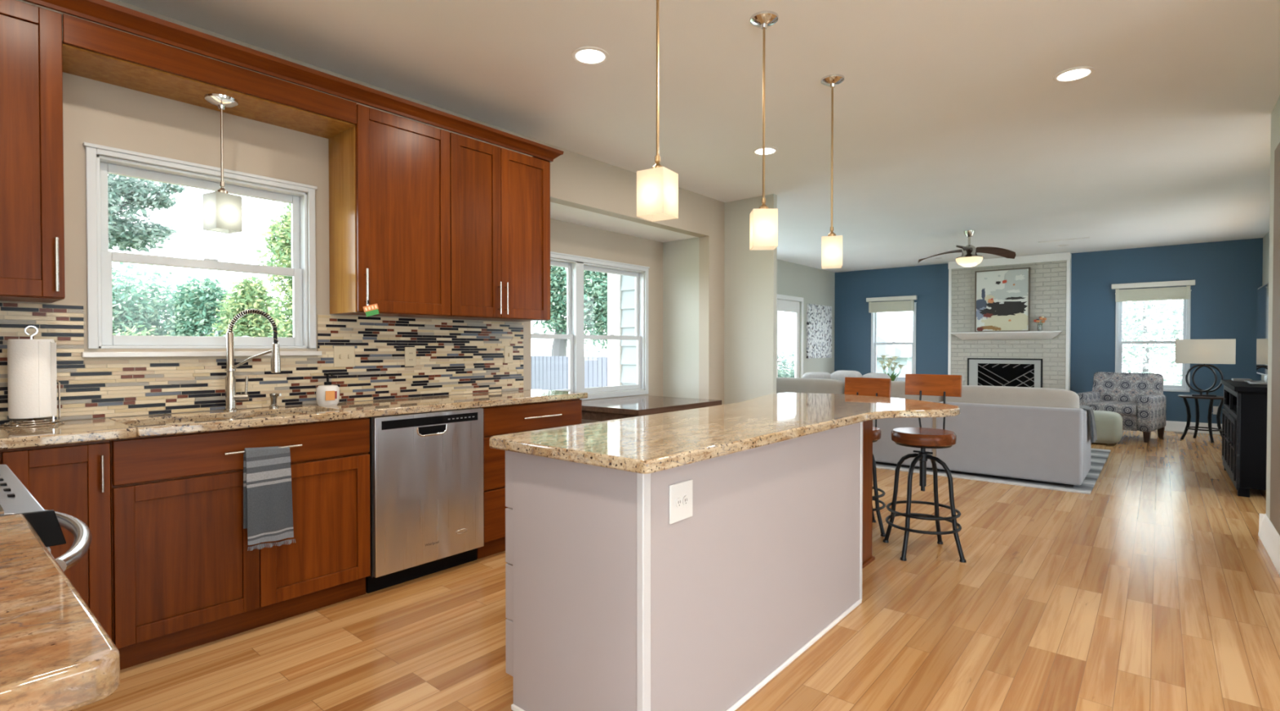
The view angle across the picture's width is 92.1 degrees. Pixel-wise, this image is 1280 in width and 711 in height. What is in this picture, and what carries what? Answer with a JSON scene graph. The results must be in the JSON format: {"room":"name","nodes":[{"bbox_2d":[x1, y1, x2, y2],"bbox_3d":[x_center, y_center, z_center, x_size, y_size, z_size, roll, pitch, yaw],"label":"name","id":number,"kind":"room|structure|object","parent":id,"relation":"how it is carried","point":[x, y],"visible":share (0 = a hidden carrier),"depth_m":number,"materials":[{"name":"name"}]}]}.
{"room":"kitchen","nodes":[
{"label":"kitchen","id":0,"kind":"room"},
{"bbox_2d":[0,0,724,423],"bbox_3d":[-1.168,-0.193,4.138,0.120,2.760,6.230,1,1,40],"label":"wall","id":1,"kind":"structure","parent":0,"point":[95,112],"depth_m":3.17,"materials":[{"name":"beige paint"}]},
{"bbox_2d":[0,0,65,302],"bbox_3d":[-2.470,-0.750,2.207,0.363,1.075,0.569,1,1,40],"label":"upper cabinet","id":2,"kind":"object","parent":1,"relation":"attached to","point":[32,215],"visible":1,"depth_m":2.27,"materials":[{"name":"brown wood"}]},
{"bbox_2d":[82,142,317,348],"bbox_3d":[-2.095,-0.470,3.013,0.146,0.873,0.944,1,1,40],"label":"window","id":3,"kind":"structure","parent":1,"relation":"in","point":[100,260],"depth_m":2.91,"materials":[{"name":"plastic"}]},
{"bbox_2d":[80,351,321,357],"bbox_3d":[-2.050,-0.008,2.982,0.053,0.024,0.970,1,1,40],"label":"window stool","id":4,"kind":"structure","parent":1,"relation":"attached to","point":[211,353],"depth_m":2.87,"materials":[{"name":"white wood"}]},
{"bbox_2d":[0,302,523,424],"bbox_3d":[-1.940,0.022,3.125,0.006,0.483,3.420,1,1,40],"label":"backsplash","id":5,"kind":"structure","parent":1,"relation":"attached to","point":[454,357],"depth_m":3.24,"materials":[{"name":"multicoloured tile"}]},
{"bbox_2d":[333,346,355,367],"bbox_3d":[-1.651,0.006,3.451,0.016,0.118,0.116,1,1,40],"label":"switch plate","id":6,"kind":"object","parent":5,"relation":"attached to","point":[344,356],"visible":1,"depth_m":3.45,"materials":[{"name":"beige plastic"}]},
{"bbox_2d":[404,346,416,366],"bbox_3d":[-1.397,0.007,3.759,0.008,0.118,0.074,1,1,40],"label":"outlet plate","id":7,"kind":"object","parent":5,"relation":"attached to","point":[410,352],"visible":1,"depth_m":3.76,"materials":[{"name":"beige plastic"}]},
{"bbox_2d":[408,351,413,355],"bbox_3d":[-1.395,-0.013,3.756,0.002,0.028,0.030,1,1,40],"label":"socket","id":8,"kind":"object","parent":7,"relation":"attached to","point":[410,353],"depth_m":3.75,"materials":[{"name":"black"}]},
{"bbox_2d":[408,357,413,362],"bbox_3d":[-1.395,0.027,3.757,0.002,0.028,0.030,1,1,40],"label":"socket","id":9,"kind":"object","parent":7,"relation":"attached to","point":[410,359],"depth_m":3.75,"materials":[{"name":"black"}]},
{"bbox_2d":[504,346,512,363],"bbox_3d":[-0.917,-0.005,4.322,0.016,0.118,0.074,1,1,40],"label":"switch plate","id":10,"kind":"object","parent":5,"relation":"attached to","point":[508,349],"visible":1,"depth_m":4.32,"materials":[{"name":"beige plastic"}]},
{"bbox_2d":[22,0,563,162],"bbox_3d":[-1.654,-1.279,3.146,0.392,0.186,3.066,1,1,40],"label":"crown molding","id":11,"kind":"structure","parent":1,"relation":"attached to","point":[90,50],"depth_m":2.73,"materials":[{"name":"brown wood"}]},
{"bbox_2d":[202,93,242,234],"bbox_3d":[-1.930,-0.879,2.851,0.132,0.606,0.132,0,1,28],"label":"pendant light","id":12,"kind":"object","parent":11,"relation":"hanging from","point":[222,211],"visible":1,"depth_m":2.82,"materials":[{"name":"white glass"}]},
{"bbox_2d":[328,103,450,317],"bbox_3d":[-1.393,-0.767,3.485,0.363,1.075,0.549,1,1,40],"label":"upper cabinet","id":13,"kind":"object","parent":1,"relation":"attached to","point":[389,199],"visible":0.88,"depth_m":3.35,"materials":[{"name":"brown wood"}]},
{"bbox_2d":[363,299,378,316],"bbox_3d":[-1.398,-0.251,3.207,0.013,0.101,0.085,1,1,40],"label":"tag","id":14,"kind":"object","parent":13,"relation":"hanging from","point":[372,309],"visible":1,"depth_m":3.20,"materials":[{"name":"orange"}]},
{"bbox_2d":[426,132,550,321],"bbox_3d":[-0.968,-0.773,3.990,0.363,1.075,0.772,1,1,40],"label":"upper cabinet","id":15,"kind":"object","parent":1,"relation":"attached to","point":[500,197],"visible":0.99,"depth_m":3.86,"materials":[{"name":"brown wood"}]},
{"bbox_2d":[550,218,662,424],"bbox_3d":[-0.543,-0.018,5.791,0.110,2.370,2.560,1,1,40],"label":"wall","id":16,"kind":"structure","parent":0,"point":[566,237],"depth_m":6.26,"materials":[{"name":"beige paint"}]},
{"bbox_2d":[530,251,649,399],"bbox_3d":[-0.580,-0.249,5.715,0.126,1.324,1.966,1,1,40],"label":"window","id":17,"kind":"structure","parent":16,"relation":"in","point":[575,336],"depth_m":5.79,"materials":[{"name":"plastic"}]},
{"bbox_2d":[550,201,697,242],"bbox_3d":[-0.363,-1.251,5.624,0.580,0.100,2.560,1,1,40],"label":"ceiling","id":18,"kind":"structure","parent":0,"point":[561,212],"depth_m":5.64,"materials":[{"name":"paint"}]},
{"bbox_2d":[71,430,1279,710],"bbox_3d":[2.448,1.227,4.165,8.800,0.080,15.100,1,1,40],"label":"floor","id":19,"kind":"structure","parent":0,"point":[1157,588],"depth_m":2.75,"materials":[{"name":"brown wood"}]},
{"bbox_2d":[0,464,92,571],"bbox_3d":[-1.615,0.745,1.187,0.772,0.920,0.840,1,1,40],"label":"range","id":20,"kind":"object","parent":19,"relation":"on","point":[15,498],"visible":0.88,"depth_m":1.26,"materials":[{"name":"silver metal"}]},
{"bbox_2d":[0,440,111,639],"bbox_3d":[-2.250,0.763,2.347,0.543,0.895,0.296,1,1,40],"label":"base cabinet","id":21,"kind":"object","parent":19,"relation":"on","point":[73,479],"visible":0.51,"depth_m":2.25,"materials":[{"name":"brown wood"}]},
{"bbox_2d":[109,417,370,670],"bbox_3d":[-1.833,0.757,2.838,0.549,0.895,0.987,1,1,40],"label":"base cabinet","id":22,"kind":"object","parent":19,"relation":"on","point":[184,575],"visible":0.84,"depth_m":2.58,"materials":[{"name":"brown wood"}]},
{"bbox_2d":[243,446,295,551],"bbox_3d":[-1.607,0.612,2.681,0.065,0.443,0.190,1,1,40],"label":"dish towel","id":23,"kind":"object","parent":22,"relation":"hanging from","point":[268,513],"visible":1,"depth_m":2.66,"materials":[{"name":"fabric"}]},
{"bbox_2d":[365,407,484,593],"bbox_3d":[-1.302,0.750,3.474,0.525,0.893,0.650,1,1,40],"label":"dishwasher","id":24,"kind":"object","parent":19,"relation":"on","point":[426,468],"visible":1,"depth_m":3.27,"materials":[{"name":"silver metal"}]},
{"bbox_2d":[476,398,582,559],"bbox_3d":[-0.829,0.741,4.034,0.544,0.895,0.796,1,1,40],"label":"base cabinet","id":25,"kind":"object","parent":19,"relation":"on","point":[525,417],"visible":0.33,"depth_m":3.68,"materials":[{"name":"brown wood"}]},
{"bbox_2d":[582,395,721,421],"bbox_3d":[0.019,0.790,5.498,0.920,0.760,1.180,1,1,40],"label":"table","id":26,"kind":"object","parent":19,"relation":"on","point":[607,409],"visible":0.42,"depth_m":5.15,"materials":[{"name":"brown wood"}]},
{"bbox_2d":[505,419,875,710],"bbox_3d":[0.495,0.756,2.830,0.680,0.897,2.312,1,1,40],"label":"kitchen island","id":27,"kind":"object","parent":19,"relation":"on","point":[611,605],"visible":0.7,"depth_m":2.03,"materials":[{"name":"paint"}]},
{"bbox_2d":[669,479,693,524],"bbox_3d":[0.126,0.441,1.867,0.010,0.116,0.116,1,1,40],"label":"outlet plate","id":28,"kind":"object","parent":27,"relation":"attached to","point":[681,493],"visible":1,"depth_m":1.86,"materials":[{"name":"white plastic"}]},
{"bbox_2d":[675,497,682,507],"bbox_3d":[0.117,0.442,1.853,0.003,0.029,0.029,1,1,40],"label":"socket","id":29,"kind":"object","parent":28,"relation":"attached to","point":[678,500],"depth_m":1.85,"materials":[{"name":"white plastic"}]},
{"bbox_2d":[682,495,688,505],"bbox_3d":[0.139,0.441,1.879,0.003,0.029,0.029,1,1,40],"label":"socket","id":30,"kind":"object","parent":28,"relation":"attached to","point":[685,498],"depth_m":1.88,"materials":[{"name":"white plastic"}]},
{"bbox_2d":[489,392,959,474],"bbox_3d":[0.642,0.287,2.890,1.185,0.037,2.698,1,1,40],"label":"island countertop","id":31,"kind":"structure","parent":27,"relation":"on","point":[655,442],"depth_m":2.29,"materials":[{"name":"stone"}]},
{"bbox_2d":[844,377,891,537],"bbox_3d":[1.479,0.674,4.274,0.452,1.025,0.504,0,1,27],"label":"bar stool","id":32,"kind":"object","parent":19,"relation":"on","point":[876,387],"visible":0.24,"depth_m":4.34,"materials":[{"name":"brown wood"}]},
{"bbox_2d":[882,373,966,562],"bbox_3d":[1.729,0.657,3.775,0.452,1.070,0.504,0,1,22],"label":"bar stool","id":33,"kind":"object","parent":19,"relation":"on","point":[945,385],"visible":0.99,"depth_m":3.74,"materials":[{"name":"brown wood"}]},
{"bbox_2d":[875,448,1111,494],"bbox_3d":[3.269,1.138,7.538,3.810,0.011,2.880,1,1,40],"label":"area rug","id":34,"kind":"object","parent":19,"relation":"on","point":[1099,457],"visible":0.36,"depth_m":5.86,"materials":[{"name":"grey fabric"}]},
{"bbox_2d":[776,377,1091,487],"bbox_3d":[3.026,0.694,7.880,4.490,0.868,2.860,1,1,40],"label":"sectional sofa","id":35,"kind":"object","parent":34,"relation":"on","point":[1042,434],"visible":0.38,"depth_m":5.77,"materials":[{"name":"fabric"}]},
{"bbox_2d":[776,377,844,394],"bbox_3d":[1.913,0.488,7.285,1.050,0.440,0.260,1,1,40],"label":"cushion","id":36,"kind":"object","parent":35,"relation":"on","point":[784,384],"depth_m":7.10,"materials":[{"name":"fabric"}]},
{"bbox_2d":[802,372,831,378],"bbox_3d":[2.188,0.399,7.603,0.380,0.386,0.224,0,1,15],"label":"throw pillow","id":37,"kind":"object","parent":35,"relation":"on","point":[809,375],"visible":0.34,"depth_m":7.51,"materials":[{"name":"fabric"}]},
{"bbox_2d":[830,370,862,382],"bbox_3d":[2.489,0.381,7.401,0.243,0.405,0.400,-1,1,-36],"label":"throw pillow","id":38,"kind":"object","parent":35,"relation":"on","point":[838,375],"visible":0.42,"depth_m":7.32,"materials":[{"name":"fabric"}]},
{"bbox_2d":[862,373,890,378],"bbox_3d":[2.751,0.394,7.154,0.225,0.386,0.380,0,1,-21],"label":"throw pillow","id":39,"kind":"object","parent":35,"relation":"on","point":[884,375],"visible":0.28,"depth_m":7.06,"materials":[{"name":"fabric"}]},
{"bbox_2d":[890,381,943,402],"bbox_3d":[2.712,0.496,6.612,1.000,0.440,0.260,1,1,40],"label":"cushion","id":40,"kind":"object","parent":35,"relation":"on","point":[897,388],"depth_m":6.42,"materials":[{"name":"fabric"}]},
{"bbox_2d":[945,385,1079,408],"bbox_3d":[3.535,0.505,5.920,1.110,0.410,0.260,1,1,40],"label":"cushion","id":41,"kind":"object","parent":35,"relation":"on","point":[978,394],"depth_m":5.76,"materials":[{"name":"fabric"}]},
{"bbox_2d":[1079,405,1097,443],"bbox_3d":[4.192,0.645,5.880,0.253,0.326,0.423,1,1,40],"label":"throw blanket","id":42,"kind":"object","parent":35,"relation":"on","point":[1093,434],"visible":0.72,"depth_m":5.75,"materials":[{"name":"fabric"}]},
{"bbox_3d":[3.428,0.912,8.042,1.100,0.428,0.600,1,1,40],"label":"coffee table","id":43,"kind":"object","parent":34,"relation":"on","visible":0},
{"bbox_2d":[878,355,905,381],"bbox_3d":[3.260,0.344,8.101,0.346,0.706,0.383,0,1,-32],"label":"plant","id":44,"kind":"object","parent":43,"relation":"on","point":[890,360],"visible":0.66,"depth_m":8.05,"materials":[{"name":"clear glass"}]},
{"bbox_2d":[947,252,1071,390],"bbox_3d":[6.145,-0.269,10.377,1.780,2.755,0.395,1,1,40],"label":"fireplace","id":45,"kind":"object","parent":19,"relation":"on","point":[1033,358],"visible":0.71,"depth_m":10.22,"materials":[{"name":"brick"}]},
{"bbox_2d":[974,266,1030,332],"bbox_3d":[6.082,-0.922,10.375,0.805,1.049,0.035,1,1,40],"label":"painting","id":46,"kind":"object","parent":45,"relation":"on","point":[1002,296],"visible":1,"depth_m":10.36,"materials":[{"name":"multicoloured paint"}]},
{"bbox_2d":[950,330,1062,339],"bbox_3d":[6.079,-0.331,10.305,1.600,0.130,0.200,1,1,40],"label":"mantel shelf","id":47,"kind":"object","parent":45,"relation":"attached to","point":[954,335],"depth_m":10.24,"materials":[{"name":"white paint"}]},
{"bbox_2d":[1033,315,1046,331],"bbox_3d":[6.469,-0.516,9.980,0.178,0.249,0.087,1,1,40],"label":"bud vase","id":48,"kind":"object","parent":45,"relation":"on","point":[1039,326],"visible":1,"depth_m":9.96,"materials":[{"name":"clear glass"}]},
{"bbox_2d":[1093,410,1123,444],"bbox_3d":[5.975,0.932,8.133,0.614,0.400,0.614,1,1,40],"label":"ottoman","id":49,"kind":"object","parent":19,"relation":"on","point":[1108,424],"visible":0.58,"depth_m":7.82,"materials":[{"name":"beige fabric"}]},
{"bbox_2d":[1076,372,1166,442],"bbox_3d":[6.689,0.689,8.604,0.925,0.884,0.880,-1,1,-39],"label":"armchair","id":50,"kind":"object","parent":19,"relation":"on","point":[1140,399],"visible":0.74,"depth_m":8.51,"materials":[{"name":"fabric"}]},
{"bbox_2d":[1086,400,1137,415],"bbox_3d":[6.586,0.722,8.521,0.660,0.140,0.556,-1,1,-39],"label":"seat cushion","id":51,"kind":"object","parent":50,"relation":"on","point":[1122,407],"depth_m":8.33,"materials":[{"name":"fabric"}]},
{"bbox_2d":[1177,395,1223,443],"bbox_3d":[7.530,0.843,8.247,0.520,0.598,0.520,1,1,40],"label":"side table","id":52,"kind":"object","parent":19,"relation":"on","point":[1210,428],"visible":0.89,"depth_m":8.19,"materials":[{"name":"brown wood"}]},
{"bbox_2d":[1175,338,1235,413],"bbox_3d":[7.785,0.308,8.543,0.583,1.056,1.074,1,1,40],"label":"table lamp","id":53,"kind":"object","parent":52,"relation":"on","point":[1206,351],"visible":0.97,"depth_m":8.15,"materials":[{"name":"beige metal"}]},
{"bbox_2d":[1221,379,1267,497],"bbox_3d":[5.651,0.712,5.559,0.564,0.915,1.510,1,1,40],"label":"media console","id":54,"kind":"object","parent":19,"relation":"on","point":[1244,412],"visible":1,"depth_m":5.14,"materials":[{"name":"black paint"}]},
{"bbox_2d":[1231,377,1252,381],"bbox_3d":[5.888,0.238,6.040,0.130,0.020,0.220,1,1,40],"label":"media box","id":55,"kind":"object","parent":54,"relation":"on","point":[1233,379],"visible":0.81,"depth_m":5.98,"materials":[{"name":"grey"}]},
{"bbox_2d":[1244,282,1268,384],"bbox_3d":[5.720,-0.201,5.627,0.260,0.910,1.220,1,1,40],"label":"television","id":56,"kind":"object","parent":54,"relation":"on","point":[1263,291],"visible":0.62,"depth_m":5.73,"materials":[{"name":"grey"}]},
{"bbox_3d":[-1.080,0.787,0.622,0.760,0.890,0.665,1,1,40],"label":"base cabinet","id":57,"kind":"object","parent":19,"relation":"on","visible":0},
{"bbox_2d":[0,513,119,710],"bbox_3d":[-1.055,0.318,0.610,0.818,0.042,0.707,1,1,40],"label":"countertop","id":58,"kind":"structure","parent":57,"relation":"on","point":[55,655],"depth_m":0.65,"materials":[{"name":"stone"}]},
{"bbox_3d":[-2.397,0.773,1.731,1.105,0.890,0.665,1,1,40],"label":"base cabinet","id":59,"kind":"object","parent":19,"relation":"on","visible":0},
{"bbox_2d":[0,389,587,449],"bbox_3d":[-1.481,0.288,2.823,1.097,0.037,3.545,1,1,40],"label":"countertop","id":60,"kind":"structure","parent":59,"relation":"on","point":[77,431],"depth_m":2.78,"materials":[{"name":"stone"}]},
{"bbox_2d":[0,325,64,427],"bbox_3d":[-2.390,0.077,2.426,0.186,0.391,0.186,1,1,40],"label":"paper towel holder","id":61,"kind":"object","parent":60,"relation":"on","point":[34,421],"visible":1,"depth_m":2.42,"materials":[{"name":"silver metal"}]},
{"bbox_2d":[7,338,57,418],"bbox_3d":[-2.390,0.089,2.426,0.133,0.305,0.133,1,1,40],"label":"paper towel roll","id":62,"kind":"object","parent":61,"relation":"on","point":[32,383],"visible":1,"depth_m":2.38,"materials":[{"name":"white paper"}]},
{"bbox_2d":[223,309,280,411],"bbox_3d":[-1.866,0.022,2.978,0.261,0.491,0.064,0,1,-5],"label":"faucet","id":63,"kind":"object","parent":60,"relation":"on","point":[231,397],"visible":1,"depth_m":2.96,"materials":[{"name":"silver metal"}]},
{"bbox_2d":[269,392,281,408],"bbox_3d":[-1.830,0.227,3.095,0.067,0.078,0.042,1,1,40],"label":"soap dispenser","id":64,"kind":"object","parent":60,"relation":"on","point":[273,396],"visible":1,"depth_m":3.09,"materials":[{"name":"silver metal"}]},
{"bbox_2d":[315,373,339,406],"bbox_3d":[-1.647,0.178,3.259,0.116,0.171,0.112,1,1,40],"label":"soap bottle","id":65,"kind":"object","parent":60,"relation":"on","point":[327,394],"visible":1,"depth_m":3.22,"materials":[{"name":"white plastic"}]},
{"bbox_2d":[662,237,698,398],"bbox_3d":[0.465,-0.028,6.537,0.470,2.370,0.120,1,1,40],"label":"wall","id":66,"kind":"structure","parent":0,"point":[680,257],"depth_m":6.49,"materials":[{"name":"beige paint"}]},
{"bbox_2d":[620,193,777,404],"bbox_3d":[0.500,-0.109,6.827,2.170,3.525,0.110,1,1,40],"label":"wall","id":67,"kind":"structure","parent":0,"point":[750,276],"depth_m":6.33,"materials":[{"name":"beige paint"}]},
{"bbox_2d":[607,273,622,386],"bbox_3d":[-0.302,-0.104,7.450,0.200,3.500,0.050,1,1,40],"label":"trim","id":68,"kind":"structure","parent":67,"relation":"attached to","point":[614,281],"depth_m":7.42,"materials":[{"name":"white paint"}]},
{"bbox_2d":[118,0,1279,272],"bbox_3d":[2.448,-1.632,4.128,8.800,0.120,15.100,1,1,40],"label":"ceiling","id":69,"kind":"structure","parent":0,"point":[951,117],"depth_m":3.73,"materials":[{"name":"paint"}]},
{"bbox_2d":[571,46,608,64],"bbox_3d":[-0.258,-1.556,3.210,0.194,0.008,0.194,1,1,40],"label":"recessed light","id":70,"kind":"object","parent":69,"relation":"in","point":[584,55],"visible":1,"depth_m":3.20,"materials":[{"name":"white paint"}]},
{"bbox_2d":[636,0,678,222],"bbox_3d":[0.065,-1.029,2.269,0.132,1.040,0.132,0,1,32],"label":"pendant light","id":71,"kind":"object","parent":69,"relation":"hanging from","point":[657,187],"visible":1,"depth_m":2.24,"materials":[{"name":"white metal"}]},
{"bbox_2d":[749,10,778,249],"bbox_3d":[0.573,-1.027,2.857,0.132,1.058,0.132,0,1,2],"label":"pendant light","id":72,"kind":"object","parent":69,"relation":"hanging from","point":[763,220],"visible":1,"depth_m":2.81,"materials":[{"name":"white glass"}]},
{"bbox_2d":[752,146,777,155],"bbox_3d":[0.966,-1.576,4.764,0.194,0.008,0.194,1,1,40],"label":"recessed light","id":73,"kind":"object","parent":69,"relation":"in","point":[768,150],"visible":0.94,"depth_m":4.75,"materials":[{"name":"white paint"}]},
{"bbox_2d":[820,74,844,268],"bbox_3d":[1.090,-1.033,3.501,0.132,1.063,0.132,0,1,16],"label":"pendant light","id":74,"kind":"object","parent":69,"relation":"hanging from","point":[831,244],"visible":1,"depth_m":3.46,"materials":[{"name":"white glass"}]},
{"bbox_2d":[917,230,1016,266],"bbox_3d":[4.413,-1.389,8.049,1.097,0.467,1.102,0,1,-3],"label":"ceiling fan","id":75,"kind":"object","parent":69,"relation":"hanging from","point":[969,257],"visible":1,"depth_m":8.02,"materials":[{"name":"silver metal"}]},
{"bbox_2d":[1038,236,1089,243],"bbox_3d":[5.967,-1.626,8.696,0.600,0.008,0.060,1,1,40],"label":"ceiling vent","id":76,"kind":"object","parent":69,"relation":"in","point":[1089,237],"visible":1,"depth_m":8.69,"materials":[{"name":"white paint"}]},
{"bbox_2d":[1053,66,1095,82],"bbox_3d":[2.409,-1.559,3.428,0.194,0.008,0.194,1,1,40],"label":"recessed light","id":77,"kind":"object","parent":69,"relation":"in","point":[1075,73],"visible":1,"depth_m":3.42,"materials":[{"name":"white paint"}]},
{"bbox_2d":[777,259,835,377],"bbox_3d":[1.799,-0.267,10.052,0.120,2.760,6.500,1,1,40],"label":"wall","id":78,"kind":"structure","parent":0,"point":[815,286],"depth_m":11.53,"materials":[{"name":"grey paint"}]},
{"bbox_2d":[776,293,803,377],"bbox_3d":[2.633,0.021,10.988,0.094,2.160,1.080,1,1,40],"label":"door","id":79,"kind":"structure","parent":78,"relation":"in","point":[793,306],"depth_m":11.27,"materials":[{"name":"white paint"}]},
{"bbox_2d":[806,303,831,358],"bbox_3d":[3.462,-0.461,11.898,0.038,1.020,1.070,1,1,40],"label":"wall art","id":80,"kind":"object","parent":78,"relation":"attached to","point":[819,317],"visible":1,"depth_m":11.83,"materials":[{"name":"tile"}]},
{"bbox_2d":[834,237,1262,423],"bbox_3d":[6.318,-0.274,10.574,6.360,2.760,0.120,1,1,40],"label":"wall","id":81,"kind":"structure","parent":0,"point":[1228,275],"depth_m":9.66,"materials":[{"name":"blue paint"}]},
{"bbox_2d":[871,302,916,381],"bbox_3d":[4.846,-0.246,11.784,0.846,1.494,0.126,1,1,40],"label":"window","id":82,"kind":"structure","parent":81,"relation":"in","point":[873,315],"depth_m":11.92,"materials":[{"name":"plastic"}]},
{"bbox_2d":[866,295,917,313],"bbox_3d":[4.766,-0.864,11.720,0.920,0.500,0.075,1,1,40],"label":"window blind","id":83,"kind":"object","parent":82,"relation":"attached to","point":[908,304],"visible":1,"depth_m":11.69,"materials":[{"name":"white fabric"}]},
{"bbox_2d":[1115,289,1191,391],"bbox_3d":[7.745,-0.215,9.343,0.886,1.494,0.126,1,1,40],"label":"window","id":84,"kind":"structure","parent":81,"relation":"in","point":[1186,317],"depth_m":9.24,"materials":[{"name":"plastic"}]},
{"bbox_2d":[1111,280,1195,314],"bbox_3d":[7.682,-0.849,9.264,0.965,0.500,0.075,1,1,40],"label":"window blind","id":85,"kind":"object","parent":84,"relation":"attached to","point":[1179,292],"visible":1,"depth_m":9.23,"materials":[{"name":"white fabric"}]},
{"bbox_2d":[1155,420,1222,434],"bbox_3d":[7.776,1.048,9.264,2.180,0.150,0.032,1,1,40],"label":"baseboard","id":86,"kind":"structure","parent":81,"relation":"attached to","point":[1175,426],"depth_m":9.07,"materials":[{"name":"white paint"}]},
{"bbox_2d":[1213,406,1217,414],"bbox_3d":[8.273,0.788,8.857,0.072,0.116,0.008,1,1,40],"label":"outlet plate","id":87,"kind":"object","parent":81,"relation":"attached to","point":[1215,408],"visible":0.54,"depth_m":8.87,"materials":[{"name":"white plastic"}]},
{"bbox_2d":[1261,231,1269,380],"bbox_3d":[6.611,-0.217,6.079,0.120,2.760,6.380,1,1,40],"label":"wall","id":88,"kind":"structure","parent":0,"point":[1266,238],"depth_m":8.29,"materials":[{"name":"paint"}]},
{"bbox_2d":[1266,109,1273,516],"bbox_3d":[4.318,-0.188,3.775,0.660,2.760,0.100,1,1,40],"label":"wall","id":89,"kind":"structure","parent":0,"point":[1272,113],"depth_m":3.99,"materials":[{"name":"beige paint"}]},
{"bbox_2d":[1258,513,1264,533],"bbox_3d":[4.303,1.116,3.890,0.570,0.150,0.032,1,1,40],"label":"baseboard","id":90,"kind":"structure","parent":89,"relation":"attached to","point":[1261,516],"depth_m":4.06,"materials":[{"name":"white paint"}]},
{"bbox_2d":[1267,95,1279,535],"bbox_3d":[3.364,-0.179,3.061,0.120,2.760,2.220,1,1,40],"label":"wall","id":91,"kind":"structure","parent":0,"point":[1276,121],"depth_m":3.90,"materials":[{"name":"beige paint"}]},
{"bbox_2d":[1257,513,1279,575],"bbox_3d":[3.345,1.125,3.173,0.032,0.150,2.340,1,1,40],"label":"baseboard","id":92,"kind":"structure","parent":91,"relation":"attached to","point":[1268,535],"depth_m":3.71,"materials":[{"name":"white paint"}]},
{"bbox_2d":[1269,142,1279,534],"bbox_3d":[3.260,-0.111,3.038,0.008,2.285,2.050,1,1,40],"label":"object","id":93,"kind":"structure","parent":91,"relation":"attached to","point":[1275,395],"depth_m":3.69,"materials":[{"name":"beige paint"}]},
{"label":"outside","id":94,"kind":"structure","parent":0,"visible":0},
{"bbox_2d":[778,369,1181,385],"bbox_3d":[0.704,1.667,12.502,65.000,0.070,70.000,1,1,40],"label":"lawn","id":95,"kind":"structure","parent":94,"point":[1170,383],"depth_m":31.79,"materials":[{"name":"green plant"}]},
{"bbox_2d":[112,324,171,336],"bbox_3d":[-7.819,0.608,9.655,1.616,2.191,1.791,0,1,8],"label":"tree","id":96,"kind":"object","parent":95,"relation":"on","point":[145,331],"visible":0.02,"depth_m":9.66,"materials":[{"name":"green plant"}]},
{"bbox_2d":[107,173,187,269],"bbox_3d":[-7.776,-1.154,8.682,2.013,5.679,2.409,1,1,40],"label":"tree","id":97,"kind":"object","parent":95,"relation":"on","point":[122,192],"visible":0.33,"depth_m":8.98,"materials":[{"name":"green plant"}]},
{"bbox_2d":[111,262,183,335],"bbox_3d":[-10.581,0.129,12.732,2.808,4.154,3.672,1,1,36],"label":"bush","id":98,"kind":"object","parent":95,"relation":"on","point":[135,311],"visible":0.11,"depth_m":12.47,"materials":[{"name":"green plant"}]},
{"bbox_2d":[163,273,235,336],"bbox_3d":[-9.062,-0.037,12.816,2.006,3.339,2.015,0,1,28],"label":"tree","id":99,"kind":"object","parent":95,"relation":"on","point":[197,305],"visible":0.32,"depth_m":12.46,"materials":[{"name":"green plant"}]},
{"bbox_2d":[203,329,249,337],"bbox_3d":[-6.560,0.632,9.913,1.610,2.141,1.549,0,1,-11],"label":"tree","id":100,"kind":"object","parent":95,"relation":"on","point":[215,333],"visible":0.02,"depth_m":9.83,"materials":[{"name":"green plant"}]},
{"bbox_2d":[206,275,287,337],"bbox_3d":[-7.593,0.047,11.984,1.834,3.193,1.756,-1,1,-41],"label":"tree","id":101,"kind":"object","parent":95,"relation":"on","point":[254,325],"visible":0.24,"depth_m":11.74,"materials":[{"name":"green plant"}]},
{"bbox_2d":[254,202,293,337],"bbox_3d":[-5.342,-0.938,10.107,1.370,5.205,1.582,0,1,27],"label":"tree","id":102,"kind":"object","parent":95,"relation":"on","point":[279,242],"visible":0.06,"depth_m":9.66,"materials":[{"name":"green plant"}]},
{"bbox_2d":[530,355,607,390],"bbox_3d":[-1.522,0.806,13.764,8.955,1.580,0.080,1,1,40],"label":"fence","id":103,"kind":"object","parent":95,"relation":"on","point":[548,372],"visible":0.1,"depth_m":13.95,"materials":[{"name":"grey wood"}]},
{"bbox_2d":[532,265,607,355],"bbox_3d":[-1.730,-1.823,16.454,8.670,6.821,4.500,0,1,3],"label":"tree","id":104,"kind":"object","parent":95,"relation":"on","point":[595,284],"visible":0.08,"depth_m":15.61,"materials":[{"name":"green plant"}]},
{"bbox_2d":[777,349,795,377],"bbox_3d":[4.413,0.746,21.986,4.180,2.688,2.689,0,1,24],"label":"tree","id":105,"kind":"object","parent":95,"relation":"on","point":[784,374],"visible":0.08,"depth_m":21.62,"materials":[{"name":"green plant"}]},
{"bbox_2d":[787,317,912,377],"bbox_3d":[9.203,-0.043,24.281,4.600,3.050,5.600,1,1,40],"label":"house","id":106,"kind":"structure","parent":95,"relation":"on","point":[887,330],"depth_m":21.57,"materials":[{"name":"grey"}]},
{"bbox_2d":[1122,299,1182,385],"bbox_3d":[12.252,-1.161,15.215,7.026,6.829,5.097,1,1,44],"label":"tree","id":107,"kind":"object","parent":95,"relation":"on","point":[1140,320],"visible":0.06,"depth_m":14.68,"materials":[{"name":"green plant"}]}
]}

